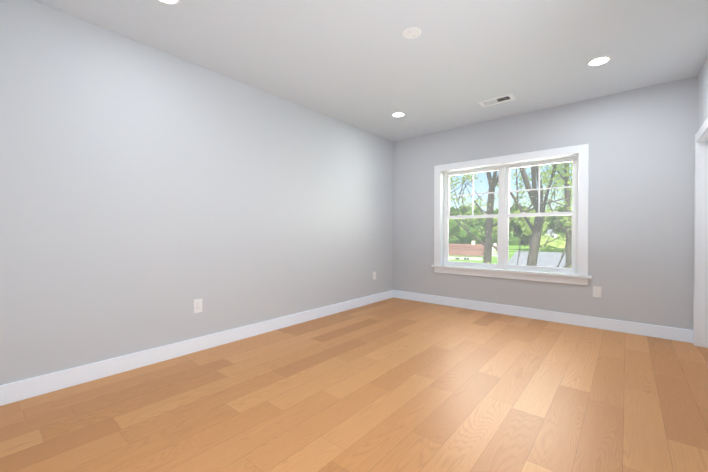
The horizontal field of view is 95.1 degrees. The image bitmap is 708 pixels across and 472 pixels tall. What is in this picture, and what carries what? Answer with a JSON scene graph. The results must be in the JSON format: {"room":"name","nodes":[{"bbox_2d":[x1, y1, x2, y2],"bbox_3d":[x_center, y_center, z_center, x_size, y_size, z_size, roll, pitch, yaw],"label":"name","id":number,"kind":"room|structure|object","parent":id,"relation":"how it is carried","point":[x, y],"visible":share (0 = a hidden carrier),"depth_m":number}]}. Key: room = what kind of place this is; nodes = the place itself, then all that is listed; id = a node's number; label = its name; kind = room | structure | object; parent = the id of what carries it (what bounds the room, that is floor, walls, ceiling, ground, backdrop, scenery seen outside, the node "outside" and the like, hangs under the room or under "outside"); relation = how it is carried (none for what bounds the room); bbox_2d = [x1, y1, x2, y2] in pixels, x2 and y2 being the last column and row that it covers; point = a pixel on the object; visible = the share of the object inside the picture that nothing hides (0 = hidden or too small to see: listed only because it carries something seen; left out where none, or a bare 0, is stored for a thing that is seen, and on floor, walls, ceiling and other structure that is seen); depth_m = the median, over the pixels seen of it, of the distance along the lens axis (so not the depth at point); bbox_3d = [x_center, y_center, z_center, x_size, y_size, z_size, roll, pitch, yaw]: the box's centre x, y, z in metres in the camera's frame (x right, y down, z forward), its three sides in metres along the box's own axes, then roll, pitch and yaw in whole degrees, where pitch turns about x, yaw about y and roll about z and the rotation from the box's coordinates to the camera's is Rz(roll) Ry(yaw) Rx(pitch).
{"room":"empty bedroom","nodes":[
{"label":"empty bedroom","id":0,"kind":"room"},
{"bbox_2d":[0,0,392,384],"bbox_3d":[-1.121,-0.270,3.656,0.140,2.740,5.830,0,1,40],"label":"wall","id":1,"kind":"structure","parent":0,"point":[149,195],"depth_m":2.81},
{"bbox_2d":[0,290,392,405],"bbox_3d":[-1.078,1.034,3.599,0.016,0.133,5.500,0,1,40],"label":"baseboard","id":2,"kind":"structure","parent":1,"relation":"attached to","point":[12,392],"depth_m":2.81},
{"bbox_2d":[193,299,201,312],"bbox_3d":[-1.496,0.670,3.105,0.008,0.130,0.082,0,1,40],"label":"electrical outlet","id":3,"kind":"object","parent":1,"relation":"attached to","point":[197,305],"visible":1,"depth_m":3.10},
{"bbox_2d":[0,298,707,471],"bbox_3d":[0.840,1.146,2.017,5.270,0.060,5.830,0,1,40],"label":"floor","id":4,"kind":"structure","parent":0,"point":[395,385],"depth_m":2.13},
{"bbox_2d":[33,0,707,140],"bbox_3d":[0.840,-1.684,1.990,5.270,0.120,5.830,0,1,40],"label":"ceiling","id":5,"kind":"structure","parent":0,"point":[365,65],"depth_m":2.82},
{"bbox_2d":[158,0,180,4],"bbox_3d":[-1.273,-1.622,2.183,0.186,0.008,0.186,0,1,40],"label":"recessed light","id":6,"kind":"object","parent":5,"relation":"in","point":[172,2],"visible":1,"depth_m":2.24},
{"bbox_2d":[391,112,404,116],"bbox_3d":[0.601,-1.643,4.383,0.186,0.008,0.186,0,1,40],"label":"recessed light","id":7,"kind":"object","parent":5,"relation":"in","point":[397,114],"visible":1,"depth_m":4.38},
{"bbox_2d":[402,27,420,38],"bbox_3d":[0.465,-1.626,2.601,0.151,0.008,0.151,0,1,40],"label":"cover plate","id":8,"kind":"object","parent":5,"relation":"attached to","point":[411,33],"visible":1,"depth_m":2.60},
{"bbox_2d":[478,93,515,106],"bbox_3d":[1.729,-1.638,3.923,0.385,0.008,0.205,0,1,40],"label":"ceiling vent","id":9,"kind":"object","parent":5,"relation":"in","point":[497,100],"visible":1,"depth_m":3.91},
{"bbox_2d":[587,56,610,66],"bbox_3d":[2.285,-1.630,3.023,0.186,0.008,0.186,0,1,40],"label":"recessed light","id":10,"kind":"object","parent":5,"relation":"in","point":[598,61],"visible":1,"depth_m":3.02},
{"bbox_2d":[393,76,697,329],"bbox_3d":[2.214,-0.278,4.534,3.830,2.740,0.190,0,1,40],"label":"wall","id":11,"kind":"structure","parent":0,"point":[640,142],"depth_m":3.78},
{"bbox_2d":[431,144,591,284],"bbox_3d":[2.104,-0.264,4.597,2.070,1.700,0.235,0,1,40],"label":"window unit","id":12,"kind":"structure","parent":11,"relation":"in","point":[503,215],"depth_m":4.52},
{"bbox_2d":[393,290,692,342],"bbox_3d":[2.094,1.026,4.513,3.658,0.133,0.016,0,1,40],"label":"baseboard","id":13,"kind":"structure","parent":11,"relation":"attached to","point":[669,333],"depth_m":4.06},
{"bbox_2d":[593,286,601,297],"bbox_3d":[2.888,0.663,3.845,0.082,0.130,0.008,0,1,40],"label":"electrical outlet","id":14,"kind":"object","parent":11,"relation":"attached to","point":[597,291],"visible":1,"depth_m":3.84},
{"bbox_2d":[697,54,707,131],"bbox_3d":[1.747,-0.246,1.116,0.140,2.740,5.640,0,1,40],"label":"wall","id":15,"kind":"structure","parent":0,"point":[702,114],"depth_m":3.07},
{"bbox_2d":[693,117,707,347],"bbox_3d":[3.253,0.040,2.922,0.159,2.135,0.900,0,1,40],"label":"door frame","id":16,"kind":"structure","parent":15,"relation":"in","point":[702,314],"depth_m":3.22},
{"label":"outside","id":17,"kind":"structure","parent":0,"visible":0},
{"bbox_2d":[449,231,571,268],"bbox_3d":[113.312,-0.017,185.939,260.000,9.199,420.000,0,1,40],"label":"lawn","id":18,"kind":"structure","parent":17,"point":[511,254],"depth_m":82.57},
{"bbox_2d":[449,241,483,259],"bbox_3d":[23.174,3.841,73.607,13.200,5.600,8.700,0,1,30],"label":"house","id":19,"kind":"structure","parent":18,"relation":"on","point":[472,255],"depth_m":69.76},
{"bbox_2d":[492,243,496,255],"bbox_3d":[36.091,4.702,83.431,4.100,5.600,7.700,0,1,30],"label":"house","id":20,"kind":"structure","parent":18,"relation":"on","point":[493,252],"depth_m":80.09},
{"bbox_2d":[449,161,572,273],"bbox_3d":[46.343,-7.730,119.709,91.121,26.682,222.937,0,1,40],"label":"trees","id":21,"kind":"object","parent":18,"relation":"on","point":[474,228],"depth_m":20.94},
{"bbox_2d":[509,251,571,267],"bbox_3d":[34.530,4.821,54.450,9.700,5.500,13.700,-1,1,-44],"label":"house","id":22,"kind":"structure","parent":18,"relation":"on","point":[542,258],"depth_m":54.32},
{"bbox_2d":[545,229,562,237],"bbox_3d":[92.689,-1.007,148.613,11.700,5.500,8.700,0,1,35],"label":"house","id":23,"kind":"structure","parent":18,"relation":"on","point":[552,235],"depth_m":146.64}
]}

